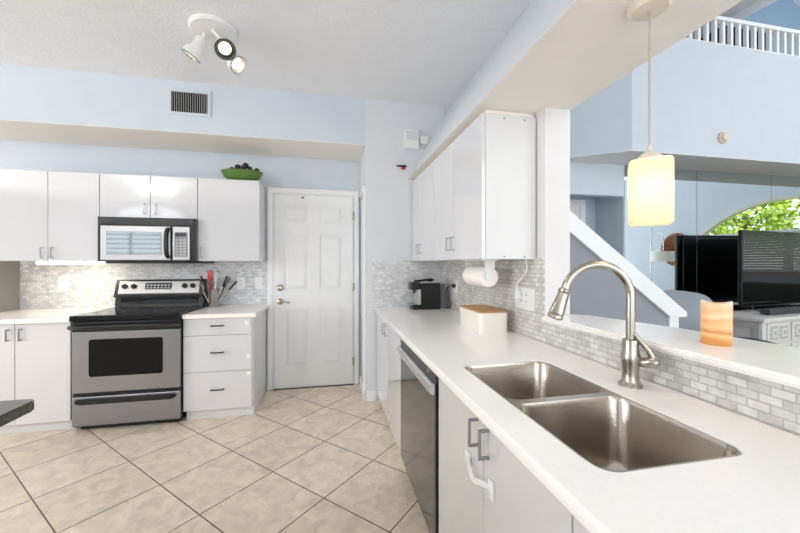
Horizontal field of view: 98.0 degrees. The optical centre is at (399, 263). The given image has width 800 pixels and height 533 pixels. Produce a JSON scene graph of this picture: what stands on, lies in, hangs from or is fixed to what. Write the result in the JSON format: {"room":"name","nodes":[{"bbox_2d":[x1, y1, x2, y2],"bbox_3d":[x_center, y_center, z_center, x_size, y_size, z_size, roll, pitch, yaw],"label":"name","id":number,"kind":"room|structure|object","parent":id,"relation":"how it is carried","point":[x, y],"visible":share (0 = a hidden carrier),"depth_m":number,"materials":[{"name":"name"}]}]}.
{"room":"kitchen","nodes":[
{"label":"kitchen","id":0,"kind":"room"},
{"bbox_2d":[0,261,19,311],"bbox_3d":[-3.517,0.636,3.018,0.135,1.327,0.336,0,0,-12],"label":"wall","id":1,"kind":"structure","parent":0,"point":[9,270],"depth_m":3.08,"materials":[{"name":"beige paint"}]},
{"bbox_2d":[0,140,359,388],"bbox_3d":[-4.045,0.085,3.139,7.350,2.430,0.114,0,0,-12],"label":"wall","id":2,"kind":"structure","parent":0,"point":[279,172],"depth_m":3.45,"materials":[{"name":"blue paint"}]},
{"bbox_2d":[0,169,99,260],"bbox_3d":[-3.022,-0.408,3.101,0.759,0.763,0.358,0,0,-12],"label":"upper cabinet","id":3,"kind":"object","parent":2,"relation":"attached to","point":[45,215],"visible":0.94,"depth_m":2.96,"materials":[{"name":"white laminate"}]},
{"bbox_2d":[35,261,105,263],"bbox_3d":[-2.868,-0.012,3.039,0.475,0.028,0.085,0,0,-12],"label":"light","id":4,"kind":"object","parent":3,"relation":"attached to","point":[37,262],"visible":1,"depth_m":3.00,"materials":[{"name":"white plastic"}]},
{"bbox_2d":[36,262,104,263],"bbox_3d":[-2.868,-0.008,3.038,0.465,0.020,0.077,0,0,-12],"label":"diffuser","id":5,"kind":"object","parent":4,"relation":"attached to","point":[36,262],"depth_m":3.00,"materials":[{"name":"white plastic"}]},
{"bbox_2d":[20,261,266,308],"bbox_3d":[-2.438,0.194,3.409,2.167,0.442,0.008,0,0,-12],"label":"tiled wall","id":6,"kind":"structure","parent":2,"relation":"attached to","point":[89,285],"depth_m":3.33,"materials":[{"name":"tile"}]},
{"bbox_2d":[58,277,67,290],"bbox_3d":[-3.149,0.185,3.253,0.078,0.125,0.010,0,0,-12],"label":"wall outlet","id":7,"kind":"object","parent":6,"relation":"attached to","point":[62,281],"visible":1,"depth_m":3.25,"materials":[{"name":"white plastic"}]},
{"bbox_2d":[61,280,64,287],"bbox_3d":[-3.149,0.185,3.250,0.034,0.070,0.004,0,0,-12],"label":"receptacle","id":8,"kind":"object","parent":7,"relation":"attached to","point":[62,281],"depth_m":3.25,"materials":[{"name":"white plastic"}]},
{"bbox_2d":[237,277,244,288],"bbox_3d":[-1.629,0.195,3.567,0.078,0.125,0.010,0,0,-12],"label":"wall outlet","id":9,"kind":"object","parent":6,"relation":"attached to","point":[240,280],"visible":1,"depth_m":3.56,"materials":[{"name":"white plastic"}]},
{"bbox_2d":[255,277,262,288],"bbox_3d":[-1.460,0.195,3.601,0.075,0.120,0.011,0,0,-12],"label":"light switch","id":10,"kind":"object","parent":6,"relation":"attached to","point":[258,280],"visible":1,"depth_m":3.60,"materials":[{"name":"white plastic"}]},
{"bbox_2d":[100,174,197,218],"bbox_3d":[-2.267,-0.601,3.257,0.777,0.378,0.358,0,0,-12],"label":"upper cabinet","id":11,"kind":"object","parent":2,"relation":"attached to","point":[140,196],"visible":0.96,"depth_m":3.11,"materials":[{"name":"white laminate"}]},
{"bbox_2d":[98,217,213,263],"bbox_3d":[-2.227,-0.206,3.218,0.817,0.403,0.450,0,0,-12],"label":"microwave","id":12,"kind":"object","parent":11,"relation":"attached to","point":[120,239],"visible":0.99,"depth_m":3.05,"materials":[{"name":"silver metal"}]},
{"bbox_2d":[106,261,213,263],"bbox_3d":[-2.218,-0.015,3.268,0.780,0.021,0.300,0,0,-12],"label":"under-cabinet light","id":13,"kind":"object","parent":12,"relation":"attached to","point":[206,262],"depth_m":3.13,"materials":[{"name":"black metal"}]},
{"bbox_2d":[198,178,265,260],"bbox_3d":[-1.624,-0.408,3.390,0.534,0.763,0.358,0,0,-12],"label":"upper cabinet","id":14,"kind":"object","parent":2,"relation":"attached to","point":[231,213],"visible":0.99,"depth_m":3.25,"materials":[{"name":"white laminate"}]},
{"bbox_2d":[220,168,263,180],"bbox_3d":[-1.532,-0.842,3.380,0.388,0.104,0.242,0,0,-12],"label":"decorative bowl","id":15,"kind":"object","parent":14,"relation":"on","point":[231,173],"visible":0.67,"depth_m":3.30,"materials":[{"name":"green ceramic"}]},
{"bbox_2d":[267,187,358,389],"bbox_3d":[-0.904,0.253,3.677,0.945,2.094,0.104,0,0,-12],"label":"door","id":16,"kind":"structure","parent":2,"relation":"in","point":[313,234],"depth_m":3.67,"materials":[{"name":"white paint"}]},
{"bbox_2d":[0,64,365,160],"bbox_3d":[-3.990,-1.389,2.876,7.350,0.522,0.650,0,0,-12],"label":"soffit","id":17,"kind":"structure","parent":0,"point":[45,105],"depth_m":3.04,"materials":[{"name":"blue paint"}]},
{"bbox_2d":[168,88,210,117],"bbox_3d":[-1.808,-1.386,2.988,0.336,0.222,0.016,0,0,-12],"label":"air vent","id":18,"kind":"object","parent":17,"relation":"in","point":[186,102],"visible":1,"depth_m":2.99,"materials":[{"name":"white metal"}]},
{"bbox_2d":[0,383,429,532],"bbox_3d":[-2.972,1.350,-0.130,8.126,0.100,6.950,0,0,-12],"label":"floor","id":19,"kind":"structure","parent":0,"point":[316,459],"depth_m":2.14,"materials":[{"name":"beige tile"}]},
{"bbox_2d":[0,399,33,426],"bbox_3d":[-1.500,0.845,-0.206,1.378,0.910,2.205,0,0,-12],"label":"countertop","id":20,"kind":"structure","parent":19,"relation":"on","point":[10,410],"depth_m":0.95,"materials":[{"name":"grey stone"}]},
{"bbox_2d":[0,322,76,433],"bbox_3d":[-3.021,0.875,2.930,0.820,0.850,0.693,0,0,-12],"label":"base cabinet","id":21,"kind":"object","parent":19,"relation":"on","point":[36,358],"visible":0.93,"depth_m":2.66,"materials":[{"name":"white laminate"}]},
{"bbox_2d":[0,307,111,323],"bbox_3d":[-3.017,0.432,2.931,0.838,0.035,0.693,0,0,-12],"label":"countertop","id":22,"kind":"structure","parent":21,"relation":"on","point":[60,315],"depth_m":2.80,"materials":[{"name":"white stone"}]},
{"bbox_2d":[67,279,206,429],"bbox_3d":[-2.221,0.725,3.057,0.791,1.150,0.780,0,0,-12],"label":"stove","id":23,"kind":"object","parent":19,"relation":"on","point":[127,358],"visible":1,"depth_m":2.76,"materials":[{"name":"silver metal"}]},
{"bbox_2d":[69,304,206,317],"bbox_3d":[-2.213,0.406,3.047,0.764,0.019,0.655,0,0,-12],"label":"cooktop","id":24,"kind":"object","parent":23,"relation":"in","point":[122,310],"depth_m":2.91,"materials":[{"name":"black glass"}]},
{"bbox_2d":[183,309,266,419],"bbox_3d":[-1.583,0.875,3.230,0.541,0.850,0.688,0,0,-12],"label":"base cabinet","id":25,"kind":"object","parent":19,"relation":"on","point":[225,359],"visible":1,"depth_m":2.93,"materials":[{"name":"white laminate"}]},
{"bbox_2d":[182,304,268,318],"bbox_3d":[-1.570,0.432,3.230,0.566,0.035,0.693,0,0,-12],"label":"countertop","id":26,"kind":"structure","parent":25,"relation":"on","point":[242,310],"depth_m":3.04,"materials":[{"name":"white stone"}]},
{"bbox_2d":[207,289,218,306],"bbox_3d":[-1.836,0.330,3.419,0.107,0.170,0.107,0,0,-12],"label":"utensil crock","id":27,"kind":"object","parent":26,"relation":"on","point":[212,294],"visible":0.97,"depth_m":3.38,"materials":[{"name":"beige ceramic"}]},
{"bbox_2d":[198,281,208,302],"bbox_3d":[-1.890,0.281,3.355,0.050,0.244,0.112,0,0,34],"label":"whisk","id":28,"kind":"object","parent":27,"relation":"in","point":[203,292],"visible":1,"depth_m":3.35,"materials":[{"name":"silver metal"}]},
{"bbox_2d":[200,276,206,295],"bbox_3d":[-1.896,0.256,3.394,0.093,0.293,0.057,0,0,-12],"label":"spoon","id":29,"kind":"object","parent":27,"relation":"in","point":[201,277],"visible":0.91,"depth_m":3.39,"materials":[{"name":"black plastic"}]},
{"bbox_2d":[207,270,212,288],"bbox_3d":[-1.845,0.231,3.390,0.056,0.340,0.029,0,0,10],"label":"spatula","id":30,"kind":"object","parent":27,"relation":"in","point":[209,272],"visible":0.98,"depth_m":3.38,"materials":[{"name":"red plastic"}]},
{"bbox_2d":[214,272,218,288],"bbox_3d":[-1.812,0.241,3.408,0.044,0.319,0.056,0,0,10],"label":"spatula","id":31,"kind":"object","parent":27,"relation":"in","point":[216,275],"visible":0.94,"depth_m":3.40,"materials":[{"name":"white plastic"}]},
{"bbox_2d":[218,276,227,297],"bbox_3d":[-1.762,0.262,3.424,0.130,0.282,0.022,0,0,-12],"label":"kitchen knife","id":32,"kind":"object","parent":27,"relation":"in","point":[226,278],"visible":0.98,"depth_m":3.42,"materials":[{"name":"silver metal"}]},
{"bbox_2d":[219,281,236,300],"bbox_3d":[-1.722,0.286,3.446,0.205,0.238,0.022,0,0,-14],"label":"kitchen knife","id":33,"kind":"object","parent":27,"relation":"in","point":[235,282],"visible":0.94,"depth_m":3.44,"materials":[{"name":"silver metal"}]},
{"bbox_2d":[377,315,400,453],"bbox_3d":[0.205,0.875,2.806,0.698,0.849,1.156,0,0,-12],"label":"base cabinet","id":34,"kind":"object","parent":19,"relation":"on","point":[388,359],"visible":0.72,"depth_m":2.57,"materials":[{"name":"white laminate"}]},
{"bbox_2d":[374,307,799,532],"bbox_3d":[0.544,0.432,1.181,0.692,0.035,4.492,0,0,-12],"label":"countertop","id":35,"kind":"structure","parent":34,"relation":"on","point":[757,490],"depth_m":0.75,"materials":[{"name":"white stone"}]},
{"bbox_2d":[407,278,444,309],"bbox_3d":[0.239,0.273,3.237,0.324,0.284,0.151,0,0,-12],"label":"coffee machine","id":36,"kind":"object","parent":35,"relation":"on","point":[428,293],"visible":1,"depth_m":3.17,"materials":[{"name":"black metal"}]},
{"bbox_2d":[460,304,507,334],"bbox_3d":[0.527,0.347,2.228,0.191,0.135,0.346,0,0,-12],"label":"storage box","id":37,"kind":"object","parent":35,"relation":"on","point":[483,319],"visible":1,"depth_m":2.07,"materials":[{"name":"beige ceramic"}]},
{"bbox_2d":[465,361,739,471],"bbox_3d":[0.512,0.536,1.097,0.376,0.238,0.755,0,0,-12],"label":"sink","id":38,"kind":"object","parent":35,"relation":"in","point":[613,432],"visible":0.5,"depth_m":1.07,"materials":[{"name":"silver metal"}]},
{"bbox_2d":[466,362,604,399],"bbox_3d":[0.474,0.522,1.281,0.367,0.207,0.369,0,0,-12],"label":"basin","id":39,"kind":"object","parent":38,"relation":"in","point":[515,380],"depth_m":1.45,"materials":[{"name":"silver metal"}]},
{"bbox_2d":[519,396,736,470],"bbox_3d":[0.552,0.537,0.901,0.367,0.237,0.347,0,0,-12],"label":"basin","id":40,"kind":"object","parent":38,"relation":"in","point":[611,433],"depth_m":1.05,"materials":[{"name":"silver metal"}]},
{"bbox_2d":[547,260,659,388],"bbox_3d":[0.686,0.201,1.198,0.347,0.428,0.090,0,0,10],"label":"faucet","id":41,"kind":"object","parent":35,"relation":"on","point":[630,357],"visible":1,"depth_m":1.18,"materials":[{"name":"silver metal"}]},
{"bbox_2d":[397,340,438,532],"bbox_3d":[0.387,0.876,1.879,0.680,0.848,0.718,0,0,-12],"label":"dishwasher","id":42,"kind":"object","parent":19,"relation":"on","point":[419,383],"visible":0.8,"depth_m":1.68,"materials":[{"name":"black metal"}]},
{"bbox_2d":[439,379,572,532],"bbox_3d":[0.553,0.875,1.121,0.698,0.849,0.812,0,0,-12],"label":"base cabinet","id":43,"kind":"object","parent":19,"relation":"on","point":[522,503],"visible":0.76,"depth_m":1.04,"materials":[{"name":"white laminate"}]},
{"bbox_2d":[464,449,493,502],"bbox_3d":[0.229,0.635,1.059,0.026,0.055,0.203,0,0,-12],"label":"child latch","id":44,"kind":"object","parent":43,"relation":"attached to","point":[489,485],"visible":1,"depth_m":1.02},
{"bbox_2d":[573,516,588,532],"bbox_3d":[0.720,0.875,0.316,0.698,0.849,0.828,0,0,-12],"label":"base cabinet","id":45,"kind":"object","parent":19,"relation":"on","point":[577,527],"visible":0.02,"depth_m":0.64,"materials":[{"name":"white laminate"}]},
{"bbox_2d":[0,0,531,106],"bbox_3d":[-2.875,-1.609,-0.442,8.190,0.083,6.300,0,0,-12],"label":"ceiling","id":46,"kind":"structure","parent":0,"point":[426,52],"depth_m":2.44,"materials":[{"name":"white paint"}]},
{"bbox_2d":[181,13,246,73],"bbox_3d":[-1.240,-1.430,2.326,0.426,0.274,0.300,0,0,12],"label":"ceiling spotlight","id":47,"kind":"object","parent":46,"relation":"attached to","point":[207,28],"visible":1,"depth_m":2.29,"materials":[{"name":"white plastic"}]},
{"bbox_2d":[360,99,443,399],"bbox_3d":[-0.012,-0.175,3.699,0.776,2.950,0.650,0,0,-12],"label":"wall","id":48,"kind":"structure","parent":0,"point":[388,188],"depth_m":3.35,"materials":[{"name":"paint"}]},
{"bbox_2d":[359,185,364,389],"bbox_3d":[-0.390,0.270,3.570,0.018,2.060,0.430,0,0,-12],"label":"door frame","id":49,"kind":"structure","parent":48,"relation":"in","point":[362,191],"depth_m":3.36,"materials":[{"name":"white paint"}]},
{"bbox_2d":[359,375,365,401],"bbox_3d":[-0.382,1.255,3.534,0.016,0.090,0.504,0,0,-12],"label":"baseboard","id":50,"kind":"structure","parent":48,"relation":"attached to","point":[360,378],"depth_m":3.46,"materials":[{"name":"white paint"}]},
{"bbox_2d":[365,391,375,400],"bbox_3d":[-0.280,1.255,3.305,0.114,0.090,0.014,0,0,-12],"label":"baseboard","id":51,"kind":"structure","parent":48,"relation":"attached to","point":[370,395],"depth_m":3.30,"materials":[{"name":"white paint"}]},
{"bbox_2d":[396,165,406,169],"bbox_3d":[0.011,-0.936,3.365,0.105,0.042,0.015,0,0,-12],"label":"tag","id":52,"kind":"object","parent":48,"relation":"attached to","point":[401,166],"visible":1,"depth_m":3.36,"materials":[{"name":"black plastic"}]},
{"bbox_2d":[372,260,442,307],"bbox_3d":[0.080,0.190,3.382,0.708,0.450,0.008,0,0,-12],"label":"tiled wall","id":53,"kind":"structure","parent":48,"relation":"attached to","point":[391,279],"depth_m":3.36,"materials":[{"name":"tile"}]},
{"bbox_2d":[404,129,427,149],"bbox_3d":[0.160,-1.205,3.378,0.238,0.186,0.048,0,0,-12],"label":"alarm box","id":54,"kind":"object","parent":48,"relation":"attached to","point":[412,139],"visible":1,"depth_m":3.35,"materials":[{"name":"white plastic"}]},
{"bbox_2d":[406,131,417,139],"bbox_3d":[0.117,-1.238,3.347,0.115,0.075,0.004,0,0,-12],"label":"grille","id":55,"kind":"object","parent":54,"relation":"attached to","point":[410,135],"depth_m":3.35,"materials":[{"name":"white plastic"}]},
{"bbox_2d":[408,0,742,178],"bbox_3d":[0.904,-1.915,0.672,0.518,2.170,6.950,0,0,-12],"label":"beam","id":56,"kind":"structure","parent":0,"point":[558,54],"depth_m":1.46,"materials":[{"name":"grey paint"}]},
{"bbox_2d":[627,0,673,226],"bbox_3d":[0.795,-0.478,1.108,0.124,0.704,0.124,0,0,31],"label":"pendant lamp","id":57,"kind":"object","parent":56,"relation":"hanging from","point":[650,175],"visible":1,"depth_m":1.07,"materials":[{"name":"yellow glass"}]},
{"bbox_2d":[570,196,616,250],"bbox_3d":[1.556,0.085,4.080,2.140,2.430,0.440,0,0,-12],"label":"wall","id":58,"kind":"structure","parent":0,"point":[601,212],"depth_m":4.26,"materials":[{"name":"blue paint"}]},
{"bbox_2d":[570,199,585,223],"bbox_3d":[1.855,0.255,4.239,0.890,2.090,0.050,0,0,-12],"label":"door","id":59,"kind":"structure","parent":58,"relation":"in","point":[577,207],"depth_m":4.29,"materials":[{"name":"white paint"}]},
{"bbox_2d":[570,162,623,256],"bbox_3d":[4.098,0.085,4.330,7.220,2.430,0.100,0,0,-12],"label":"wall","id":60,"kind":"structure","parent":0,"point":[586,179],"depth_m":3.91,"materials":[{"name":"blue paint"}]},
{"bbox_2d":[624,165,696,292],"bbox_3d":[3.054,0.068,4.071,1.016,2.385,0.012,0,0,-12],"label":"mirror panel","id":61,"kind":"object","parent":60,"relation":"attached to","point":[666,255],"visible":0.5,"depth_m":4.10,"materials":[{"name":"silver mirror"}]},
{"bbox_2d":[697,170,770,310],"bbox_3d":[4.127,0.068,4.293,1.163,2.385,0.012,0,0,-12],"label":"mirror panel","id":62,"kind":"object","parent":60,"relation":"attached to","point":[728,203],"visible":0.57,"depth_m":4.26,"materials":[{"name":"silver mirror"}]},
{"bbox_2d":[771,175,799,307],"bbox_3d":[5.272,0.068,4.530,1.163,2.385,0.012,0,0,-12],"label":"mirror panel","id":63,"kind":"object","parent":60,"relation":"attached to","point":[785,190],"visible":0.4,"depth_m":4.45,"materials":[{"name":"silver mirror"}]},
{"bbox_2d":[570,235,667,325],"bbox_3d":[1.525,0.273,2.822,1.570,2.054,0.090,0,0,-12],"label":"wall","id":64,"kind":"structure","parent":0,"point":[595,292],"depth_m":2.79,"materials":[{"name":"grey paint"}]},
{"bbox_2d":[570,211,686,327],"bbox_3d":[1.579,0.238,2.834,1.680,2.124,0.150,0,0,-12],"label":"trim","id":65,"kind":"structure","parent":64,"relation":"attached to","point":[579,230],"depth_m":2.81,"materials":[{"name":"white paint"}]},
{"bbox_2d":[455,107,799,435],"bbox_3d":[1.080,0.235,0.709,0.150,2.130,6.950,0,0,-12],"label":"wall","id":66,"kind":"structure","parent":0,"point":[552,124],"depth_m":1.86,"materials":[{"name":"white paint"}]},
{"bbox_2d":[412,162,435,260],"bbox_3d":[0.328,-0.417,3.075,0.347,0.780,0.688,0,0,-12],"label":"upper cabinet","id":67,"kind":"object","parent":66,"relation":"attached to","point":[422,186],"visible":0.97,"depth_m":2.98,"materials":[{"name":"white laminate"}]},
{"bbox_2d":[415,110,535,260],"bbox_3d":[0.417,-0.428,2.644,0.347,0.803,1.570,0,0,-12],"label":"upper cabinet","id":68,"kind":"object","parent":66,"relation":"attached to","point":[484,181],"visible":0.99,"depth_m":1.90,"materials":[{"name":"white laminate"}]},
{"bbox_2d":[463,259,497,280],"bbox_3d":[0.508,0.039,2.234,0.100,0.132,0.310,0,0,-12],"label":"paper towel holder","id":69,"kind":"object","parent":68,"relation":"attached to","point":[489,264],"visible":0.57,"depth_m":2.08,"materials":[{"name":"white plastic"}]},
{"bbox_2d":[463,267,497,286],"bbox_3d":[0.509,0.078,2.229,0.122,0.122,0.270,0,0,-12],"label":"paper towel roll","id":70,"kind":"object","parent":69,"relation":"hanging from","point":[471,275],"visible":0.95,"depth_m":2.13,"materials":[{"name":"white paper"}]},
{"bbox_2d":[514,259,526,298],"bbox_3d":[0.701,0.090,2.001,0.034,0.231,0.114,0,0,-12],"label":"power cord","id":71,"kind":"object","parent":68,"relation":"hanging from","point":[517,293],"visible":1,"depth_m":2.03,"materials":[{"name":"white plastic"}]},
{"bbox_2d":[443,257,799,434],"bbox_3d":[0.968,0.190,0.860,0.008,0.450,5.292,0,0,-12],"label":"tiled wall","id":72,"kind":"structure","parent":66,"relation":"attached to","point":[775,404],"depth_m":1.40,"materials":[{"name":"tile"}]},
{"bbox_2d":[454,280,457,293],"bbox_3d":[0.496,0.200,3.095,0.010,0.120,0.078,0,0,-12],"label":"wall outlet","id":73,"kind":"object","parent":72,"relation":"attached to","point":[455,281],"visible":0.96,"depth_m":3.08,"materials":[{"name":"white plastic"}]},
{"bbox_2d":[445,284,455,307],"bbox_3d":[0.455,0.292,3.151,0.036,0.224,0.145,0,0,-24],"label":"power cord","id":74,"kind":"object","parent":73,"relation":"attached to","point":[451,285],"visible":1,"depth_m":3.16,"materials":[{"name":"black plastic"}]},
{"bbox_2d":[515,287,534,311],"bbox_3d":[0.720,0.200,2.014,0.010,0.125,0.200,0,0,-12],"label":"wall outlet","id":75,"kind":"object","parent":72,"relation":"attached to","point":[527,302],"visible":0.92,"depth_m":1.99,"materials":[{"name":"white plastic"}]},
{"bbox_2d":[520,292,523,303],"bbox_3d":[0.713,0.200,2.036,0.004,0.070,0.034,0,0,-12],"label":"receptacle","id":76,"kind":"object","parent":75,"relation":"attached to","point":[522,299],"depth_m":2.03,"materials":[{"name":"white plastic"}]},
{"bbox_2d":[525,293,527,304],"bbox_3d":[0.722,0.200,1.991,0.004,0.070,0.034,0,0,-12],"label":"receptacle","id":77,"kind":"object","parent":75,"relation":"attached to","point":[526,294],"depth_m":1.99,"materials":[{"name":"white plastic"}]},
{"bbox_2d":[541,314,799,388],"bbox_3d":[1.202,0.283,0.580,0.410,0.027,2.648,0,0,-12],"label":"bar ledge","id":78,"kind":"object","parent":66,"relation":"on","point":[777,363],"visible":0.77,"depth_m":1.11,"materials":[{"name":"white stone"}]},
{"bbox_2d":[700,300,732,346],"bbox_3d":[1.069,0.197,1.176,0.082,0.147,0.082,0,0,-12],"label":"pillar candle","id":79,"kind":"object","parent":78,"relation":"on","point":[716,318],"visible":1,"depth_m":1.15,"materials":[{"name":"wax"}]},
{"bbox_2d":[570,38,799,162],"bbox_3d":[4.404,-1.725,4.082,7.720,1.190,0.390,0,0,-12],"label":"wall","id":80,"kind":"structure","parent":0,"point":[701,90],"depth_m":3.63,"materials":[{"name":"blue paint"}]},
{"bbox_2d":[717,132,728,143],"bbox_3d":[3.405,-1.330,3.654,0.124,0.124,0.043,0,0,-12],"label":"siren","id":81,"kind":"object","parent":80,"relation":"attached to","point":[722,137],"visible":1,"depth_m":3.64,"materials":[{"name":"beige plastic"}]},
{"bbox_2d":[686,16,799,56],"bbox_3d":[5.018,-2.473,4.051,5.530,0.305,0.070,0,0,-12],"label":"loft railing","id":82,"kind":"object","parent":80,"relation":"on","point":[722,21],"visible":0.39,"depth_m":3.79,"materials":[{"name":"white paint"}]},
{"bbox_2d":[570,150,799,176],"bbox_3d":[4.088,-1.162,4.375,7.220,0.076,1.088,0,0,-12],"label":"ceiling","id":83,"kind":"structure","parent":0,"point":[681,161],"depth_m":3.89,"materials":[{"name":"white paint"}]},
{"bbox_2d":[684,0,799,38],"bbox_3d":[4.706,-3.650,1.637,7.320,1.500,7.300,0,0,-12],"label":"ceiling","id":84,"kind":"structure","parent":0,"point":[744,8],"depth_m":4.19,"materials":[{"name":"white paint"}]},
{"bbox_2d":[741,0,799,54],"bbox_3d":[3.977,-2.850,5.163,7.320,3.500,0.100,0,0,-12],"label":"wall","id":85,"kind":"structure","parent":0,"point":[781,13],"depth_m":5.54,"materials":[{"name":"blue paint"}]},
{"bbox_3d":[4.661,1.350,1.475,7.474,0.100,7.000,0,0,-12],"label":"floor","id":86,"kind":"structure","parent":0,"visible":0},
{"bbox_2d":[737,337,776,343],"bbox_3d":[1.437,0.810,1.445,0.426,0.984,0.438,0,0,-12],"label":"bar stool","id":87,"kind":"object","parent":86,"relation":"on","point":[737,337],"visible":0.03,"depth_m":1.48,"materials":[{"name":"metal"}]},
{"bbox_2d":[733,306,799,347],"bbox_3d":[4.465,0.914,3.932,2.200,0.772,0.490,0,0,-19],"label":"tv console","id":88,"kind":"object","parent":86,"relation":"on","point":[783,329],"visible":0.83,"depth_m":3.49,"materials":[{"name":"white wood"}]},
{"bbox_2d":[738,230,799,311],"bbox_3d":[4.444,0.075,4.050,1.450,0.904,0.229,0,0,-19],"label":"television","id":89,"kind":"object","parent":88,"relation":"on","point":[768,261],"visible":0.97,"depth_m":3.98,"materials":[{"name":"black plastic"}]},
{"bbox_2d":[760,306,799,314],"bbox_3d":[4.341,0.498,3.793,1.200,0.060,0.090,0,0,-19],"label":"soundbar","id":90,"kind":"object","parent":88,"relation":"on","point":[783,310],"visible":1,"depth_m":3.63,"materials":[{"name":"grey plastic"}]},
{"bbox_3d":[2.740,0.818,3.439,0.960,0.965,0.905,0,0,-12],"label":"armchair","id":91,"kind":"object","parent":86,"relation":"on","visible":0},
{"bbox_2d":[663,290,712,330],"bbox_3d":[2.856,0.500,3.471,0.591,0.477,0.184,0,0,2],"label":"backrest","id":92,"kind":"object","parent":91,"relation":"on","point":[689,301],"visible":0.39,"depth_m":3.42,"materials":[{"name":"blue fabric"}]},
{"bbox_3d":[4.951,-1.360,4.696,5.400,0.080,1.210,0,0,-12],"label":"floor","id":93,"kind":"structure","parent":0,"visible":0},
{"bbox_2d":[701,26,765,50],"bbox_3d":[4.597,-2.275,4.806,0.750,1.750,0.350,0,0,-12],"label":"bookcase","id":94,"kind":"object","parent":93,"relation":"on","point":[725,26],"visible":0.02,"depth_m":4.73,"materials":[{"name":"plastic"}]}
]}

